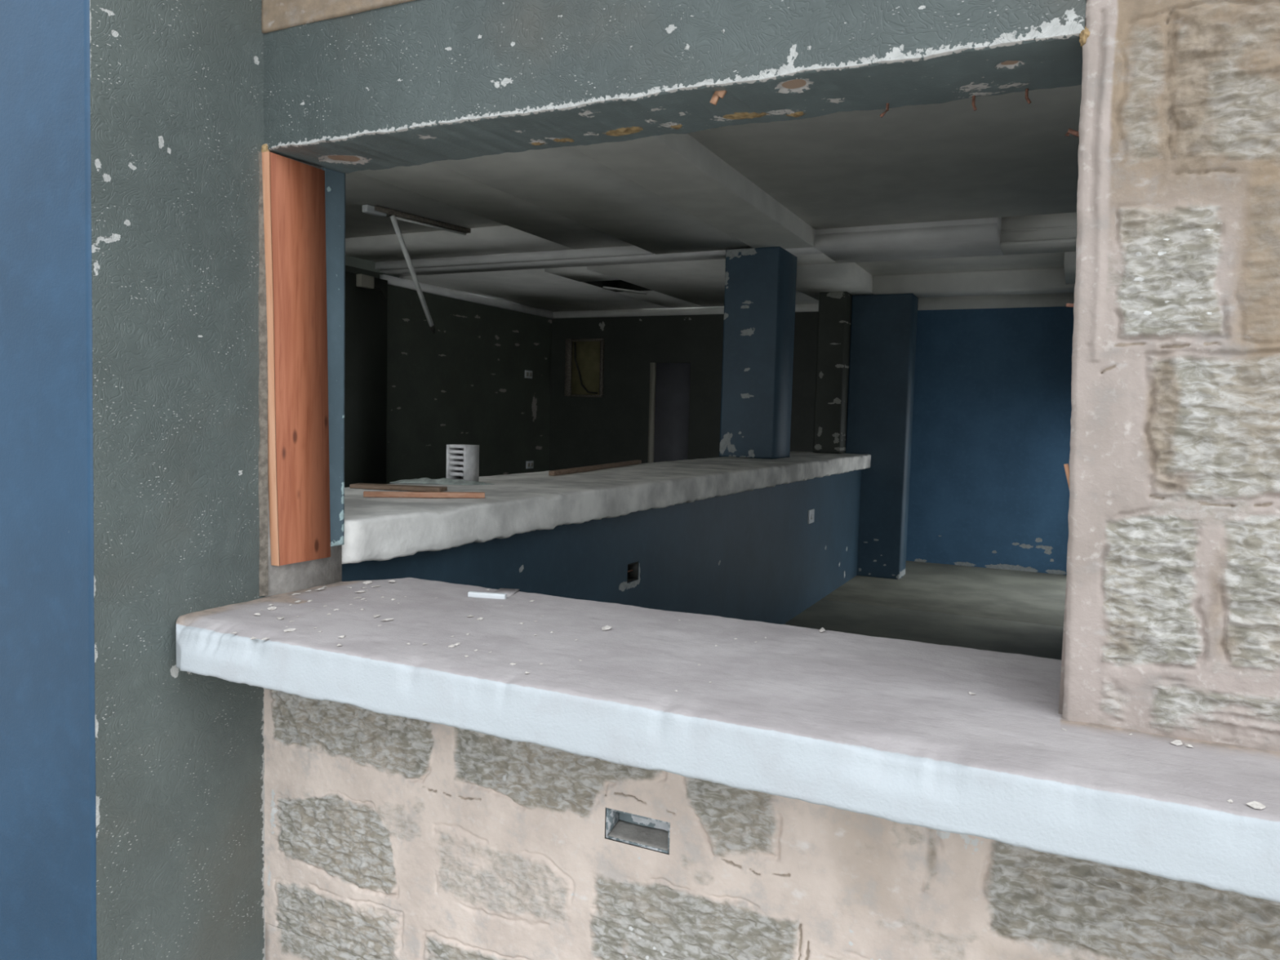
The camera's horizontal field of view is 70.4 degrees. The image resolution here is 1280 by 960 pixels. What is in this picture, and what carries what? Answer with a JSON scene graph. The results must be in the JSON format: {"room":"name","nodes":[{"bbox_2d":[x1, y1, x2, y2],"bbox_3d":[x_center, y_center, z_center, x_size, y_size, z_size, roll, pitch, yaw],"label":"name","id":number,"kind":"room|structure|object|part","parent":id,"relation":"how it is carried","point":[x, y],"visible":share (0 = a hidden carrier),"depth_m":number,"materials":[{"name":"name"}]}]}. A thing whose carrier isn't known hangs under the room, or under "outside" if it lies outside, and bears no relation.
{"room":"abandoned bar","nodes":[
{"label":"abandoned bar","id":0,"kind":"room"},
{"bbox_2d":[0,0,265,959],"bbox_3d":[-1.252,-0.095,2.036,0.679,2.960,0.412,3,4,26],"label":"wall pillar","id":1,"kind":"structure","parent":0,"point":[132,784],"depth_m":1.82,"materials":[{"name":"grey paint"}]},
{"bbox_2d":[344,271,387,487],"bbox_3d":[-2.509,-0.511,8.016,0.086,2.570,0.700,3,4,26],"label":"wall pier","id":2,"kind":"object","parent":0,"point":[366,309],"visible":0.43,"depth_m":8.04,"materials":[{"name":"paint"}]},
{"bbox_2d":[355,274,385,298],"bbox_3d":[-2.361,-1.705,8.007,0.060,0.170,0.335,3,4,26],"label":"junction cover","id":3,"kind":"object","parent":2,"relation":"attached to","point":[363,281],"visible":1,"depth_m":7.90,"materials":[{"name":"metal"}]},
{"bbox_2d":[345,255,551,484],"bbox_3d":[-2.820,-0.711,7.679,0.204,3.000,7.955,3,4,26],"label":"wall","id":4,"kind":"structure","parent":0,"point":[464,381],"depth_m":9.43,"materials":[{"name":"paint"}]},
{"bbox_2d":[524,369,532,378],"bbox_3d":[-1.294,-1.227,10.546,0.018,0.090,0.150,3,4,26],"label":"wall socket","id":5,"kind":"object","parent":4,"relation":"attached to","point":[528,374],"visible":1,"depth_m":10.54,"materials":[{"name":"white plastic"}]},
{"bbox_2d":[525,460,533,468],"bbox_3d":[-1.295,-0.179,10.674,0.018,0.090,0.150,3,4,26],"label":"wall socket","id":6,"kind":"object","parent":4,"relation":"attached to","point":[529,464],"visible":1,"depth_m":10.66,"materials":[{"name":"white plastic"}]},
{"bbox_2d":[263,0,1086,173],"bbox_3d":[-0.042,-0.826,1.776,1.652,0.263,0.246,3,4,26],"label":"lintel","id":7,"kind":"object","parent":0,"point":[416,82],"visible":1,"depth_m":1.68,"materials":[{"name":"paint"}]},
{"bbox_2d":[710,90,726,105],"bbox_3d":[0.138,-0.676,1.595,0.029,0.031,0.008,3,4,26],"label":"peg","id":8,"kind":"object","parent":7,"relation":"attached to","point":[717,94],"visible":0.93,"depth_m":1.59,"materials":[{"name":"brown wood"}]},
{"bbox_2d":[879,102,888,117],"bbox_3d":[0.444,-0.676,1.650,0.016,0.034,0.006,3,4,26],"label":"nail","id":9,"kind":"object","parent":7,"relation":"attached to","point":[882,115],"visible":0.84,"depth_m":1.65,"materials":[{"name":"metal"}]},
{"bbox_2d":[972,95,976,111],"bbox_3d":[0.592,-0.670,1.606,0.009,0.033,0.006,3,4,26],"label":"nail","id":10,"kind":"object","parent":7,"relation":"attached to","point":[973,96],"visible":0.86,"depth_m":1.60,"materials":[{"name":"brown metal"}]},
{"bbox_2d":[1025,88,1031,103],"bbox_3d":[0.669,-0.665,1.565,0.010,0.033,0.006,3,4,26],"label":"nail","id":11,"kind":"object","parent":7,"relation":"attached to","point":[1027,98],"visible":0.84,"depth_m":1.56,"materials":[{"name":"brown metal"}]},
{"bbox_2d":[1079,26,1089,47],"bbox_3d":[0.648,-0.643,1.321,0.016,0.034,0.016,3,4,26],"label":"residue","id":12,"kind":"object","parent":7,"relation":"attached to","point":[1085,33],"visible":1,"depth_m":1.32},
{"bbox_2d":[345,84,1081,318],"bbox_3d":[1.261,-1.744,5.653,9.190,0.485,7.955,3,4,26],"label":"ceiling","id":13,"kind":"structure","parent":0,"point":[951,205],"depth_m":5.91,"materials":[{"name":"white paint"}]},
{"bbox_2d":[362,204,471,333],"bbox_3d":[-1.668,-1.513,6.694,0.281,0.793,1.020,4,5,35],"label":"fitting","id":14,"kind":"object","parent":13,"relation":"attached to","point":[378,211],"visible":0.99,"depth_m":6.59,"materials":[{"name":"white metal"}]},
{"bbox_3d":[-1.704,-1.903,9.560,0.056,0.072,2.940,3,4,26],"label":"cornice","id":15,"kind":"part","parent":13,"relation":"part of","materials":[{"name":"white paint"}]},
{"bbox_2d":[582,280,652,294],"bbox_3d":[-0.212,-1.955,8.594,0.440,0.310,0.721,3,4,26],"label":"ceiling hatch","id":16,"kind":"object","parent":13,"relation":"attached to","point":[617,286],"visible":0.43,"depth_m":8.85,"materials":[{"name":"metal"}]},
{"bbox_3d":[0.493,-1.888,10.175,3.486,0.072,0.070,3,4,26],"label":"cornice","id":17,"kind":"part","parent":13,"relation":"part of","materials":[{"name":"white paint"}]},
{"bbox_3d":[3.170,-1.760,8.898,2.450,0.165,0.060,3,4,26],"label":"cornice","id":18,"kind":"part","parent":13,"relation":"part of","materials":[{"name":"white paint"}]},
{"bbox_2d":[258,0,1279,959],"bbox_3d":[0.045,-0.043,1.770,3.250,2.960,0.264,3,4,26],"label":"wall","id":19,"kind":"structure","parent":0,"point":[387,837],"depth_m":1.37,"materials":[{"name":"stone"}]},
{"bbox_2d":[262,151,330,565],"bbox_3d":[-0.805,-0.270,2.137,0.024,0.932,0.189,3,4,26],"label":"board","id":20,"kind":"object","parent":19,"relation":"attached to","point":[294,191],"visible":1,"depth_m":2.12,"materials":[{"name":"brown wood"}]},
{"bbox_2d":[261,143,269,152],"bbox_3d":[-0.838,-0.738,2.029,0.021,0.032,0.018,3,4,26],"label":"residue","id":21,"kind":"object","parent":20,"relation":"on","point":[264,147],"visible":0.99,"depth_m":2.02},
{"bbox_2d":[605,808,670,853],"bbox_3d":[0.007,0.654,1.730,0.133,0.064,0.055,3,4,26],"label":"wall box","id":22,"kind":"object","parent":19,"relation":"attached to","point":[620,826],"visible":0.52,"depth_m":1.74,"materials":[{"name":"metal"}]},
{"bbox_3d":[0.017,0.656,1.752,0.127,0.053,0.001,3,4,26],"label":"plate","id":23,"kind":"part","parent":22,"relation":"part of","materials":[{"name":"grey metal"}]},
{"bbox_2d":[176,577,1279,902],"bbox_3d":[0.315,0.391,1.604,2.573,0.110,0.675,3,4,26],"label":"ledge","id":24,"kind":"object","parent":19,"relation":"on","point":[893,730],"visible":0.94,"depth_m":1.44,"materials":[{"name":"concrete"}]},
{"bbox_2d":[266,606,276,609],"bbox_3d":[-0.800,0.279,1.976,0.018,0.007,0.018,5,6,44],"label":"crumb","id":25,"kind":"object","parent":24,"relation":"on","point":[270,607],"visible":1,"depth_m":1.97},
{"bbox_2d":[283,628,296,631],"bbox_3d":[-0.690,0.296,1.790,0.022,0.006,0.014,-2,6,-44],"label":"crumb","id":26,"kind":"object","parent":24,"relation":"on","point":[287,629],"visible":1,"depth_m":1.79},
{"bbox_2d":[362,580,372,584],"bbox_3d":[-0.687,0.258,2.295,0.020,0.008,0.026,3,4,14],"label":"crumb","id":27,"kind":"object","parent":24,"relation":"on","point":[367,582],"visible":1,"depth_m":2.29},
{"bbox_2d":[381,617,393,621],"bbox_3d":[-0.526,0.293,1.897,0.029,0.006,0.010,-2,5,-39],"label":"crumb","id":28,"kind":"object","parent":24,"relation":"on","point":[389,619],"visible":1,"depth_m":1.90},
{"bbox_2d":[467,591,506,599],"bbox_3d":[-0.364,0.275,2.162,0.093,0.012,0.014,2,4,11],"label":"plastic trunking","id":29,"kind":"object","parent":24,"relation":"on","point":[471,593],"visible":1,"depth_m":2.16,"materials":[{"name":"white plastic"}]},
{"bbox_2d":[493,588,519,597],"bbox_3d":[-0.330,0.276,2.217,0.049,0.004,0.090,2,4,8],"label":"tile offcut","id":30,"kind":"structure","parent":24,"relation":"on","point":[510,592],"depth_m":2.23,"materials":[{"name":"tile"}]},
{"bbox_2d":[601,625,611,630],"bbox_3d":[-0.067,0.305,1.870,0.028,0.009,0.019,-1,5,-28],"label":"crumb","id":31,"kind":"object","parent":24,"relation":"on","point":[606,627],"visible":1,"depth_m":1.87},
{"bbox_2d":[1170,740,1182,745],"bbox_3d":[0.757,0.370,1.280,0.014,0.006,0.018,5,5,42],"label":"crumb","id":32,"kind":"object","parent":24,"relation":"on","point":[1175,742],"visible":1,"depth_m":1.28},
{"bbox_2d":[1184,743,1193,747],"bbox_3d":[0.769,0.372,1.272,0.009,0.003,0.016,2,4,14],"label":"crumb","id":33,"kind":"object","parent":24,"relation":"on","point":[1185,744],"visible":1,"depth_m":1.27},
{"bbox_2d":[1246,800,1265,808],"bbox_3d":[0.732,0.385,1.075,0.020,0.006,0.016,0,4,-19],"label":"crumb","id":34,"kind":"object","parent":24,"relation":"on","point":[1254,804],"visible":1,"depth_m":1.07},
{"bbox_2d":[1063,463,1069,488],"bbox_3d":[0.651,-0.004,1.378,0.016,0.042,0.004,3,4,26],"label":"wood splinter","id":35,"kind":"object","parent":19,"relation":"attached to","point":[1066,465],"visible":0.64,"depth_m":1.38,"materials":[{"name":"brown wood"}]},
{"bbox_2d":[1066,303,1073,306],"bbox_3d":[0.694,-0.279,1.450,0.024,0.007,0.006,3,4,26],"label":"nail","id":36,"kind":"object","parent":19,"relation":"attached to","point":[1067,304],"visible":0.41,"depth_m":1.45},
{"bbox_2d":[1064,128,1079,137],"bbox_3d":[0.690,-0.548,1.437,0.033,0.019,0.008,3,4,26],"label":"nail","id":37,"kind":"object","parent":19,"relation":"attached to","point":[1073,132],"visible":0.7,"depth_m":1.44,"materials":[{"name":"brown metal"}]},
{"bbox_2d":[549,306,1073,574],"bbox_3d":[1.669,-0.694,9.827,6.040,3.100,0.200,3,4,26],"label":"wall","id":38,"kind":"structure","parent":0,"point":[990,446],"depth_m":9.05,"materials":[{"name":"blue paint"}]},
{"bbox_2d":[564,337,604,397],"bbox_3d":[-0.660,-1.329,10.763,0.490,0.685,0.070,3,4,26],"label":"meter recess","id":39,"kind":"object","parent":38,"relation":"attached to","point":[584,357],"visible":1,"depth_m":10.77,"materials":[{"name":"metal"}]},
{"bbox_2d":[647,362,690,462],"bbox_3d":[0.339,-0.332,10.433,0.500,2.015,0.100,3,4,26],"label":"door","id":40,"kind":"structure","parent":38,"relation":"in","point":[669,383],"depth_m":10.42,"materials":[{"name":"grey paint"}]},
{"bbox_3d":[0.136,-0.344,10.530,0.050,2.015,0.100,3,4,26],"label":"frame","id":41,"kind":"part","parent":40,"relation":"part of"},
{"bbox_2d":[783,560,1066,659],"bbox_3d":[1.187,1.076,5.851,9.190,0.100,7.955,3,4,26],"label":"floor","id":42,"kind":"structure","parent":0,"point":[981,608],"depth_m":6.89,"materials":[{"name":"grey concrete"}]},
{"bbox_2d":[342,451,871,624],"bbox_3d":[0.327,0.463,5.455,0.736,1.133,6.550,3,4,26],"label":"half wall","id":43,"kind":"structure","parent":42,"relation":"on","point":[728,537],"depth_m":4.15,"materials":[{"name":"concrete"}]},
{"bbox_3d":[-0.871,0.027,3.275,0.343,0.014,0.070,2,4,10],"label":"wood strip","id":44,"kind":"part","parent":43,"relation":"part of","materials":[{"name":"wood"}]},
{"bbox_3d":[-0.710,0.048,2.999,0.390,0.018,0.022,1,4,-12],"label":"wood strip","id":45,"kind":"part","parent":43,"relation":"part of","materials":[{"name":"brown wood"}]},
{"bbox_2d":[391,477,493,484],"bbox_3d":[-0.781,0.003,3.589,0.397,0.023,0.078,2,4,4],"label":"scrap","id":46,"kind":"object","parent":43,"relation":"on","point":[423,480],"visible":1,"depth_m":3.57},
{"bbox_2d":[445,444,479,481],"bbox_3d":[-0.719,-0.067,3.681,0.097,0.152,0.094,3,4,26],"label":"block","id":47,"kind":"object","parent":43,"relation":"on","point":[462,460],"visible":0.87,"depth_m":3.65,"materials":[{"name":"grey metal"}]},
{"bbox_2d":[548,459,641,475],"bbox_3d":[-0.207,-0.071,4.859,0.030,0.022,1.365,3,4,17],"label":"batten","id":48,"kind":"object","parent":43,"relation":"on","point":[560,472],"visible":1,"depth_m":4.68,"materials":[{"name":"brown wood"}]},
{"bbox_2d":[342,451,871,564],"bbox_3d":[0.338,-0.019,5.416,0.737,0.131,6.540,3,4,26],"label":"countertop","id":49,"kind":"structure","parent":43,"relation":"on","point":[376,528],"depth_m":3.42,"materials":[{"name":"concrete"}]},
{"bbox_2d":[626,561,638,582],"bbox_3d":[-0.064,0.408,4.064,0.070,0.081,0.111,3,4,26],"label":"junction box","id":50,"kind":"object","parent":43,"relation":"on","point":[633,568],"visible":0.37,"depth_m":4.10,"materials":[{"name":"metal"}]},
{"bbox_2d":[719,246,797,458],"bbox_3d":[0.898,-0.940,6.877,0.412,1.530,0.450,3,4,26],"label":"support column","id":51,"kind":"structure","parent":43,"relation":"on","point":[760,294],"depth_m":6.69,"materials":[{"name":"blue paint"}]},
{"bbox_2d":[807,508,814,524],"bbox_3d":[1.270,0.270,6.728,0.017,0.100,0.140,3,4,26],"label":"socket plate","id":52,"kind":"object","parent":43,"relation":"attached to","point":[811,513],"visible":1,"depth_m":6.70,"materials":[{"name":"white plastic"}]},
{"bbox_2d":[813,291,853,453],"bbox_3d":[1.795,-0.970,8.333,0.245,1.434,0.450,3,4,26],"label":"support column","id":53,"kind":"structure","parent":43,"relation":"on","point":[834,316],"depth_m":8.13,"materials":[{"name":"paint"}]},
{"bbox_2d":[845,293,918,579],"bbox_3d":[2.192,-0.396,8.325,0.530,2.542,0.320,3,4,26],"label":"support column","id":54,"kind":"structure","parent":42,"relation":"on","point":[883,327],"depth_m":8.17,"materials":[{"name":"blue paint"}]}
]}

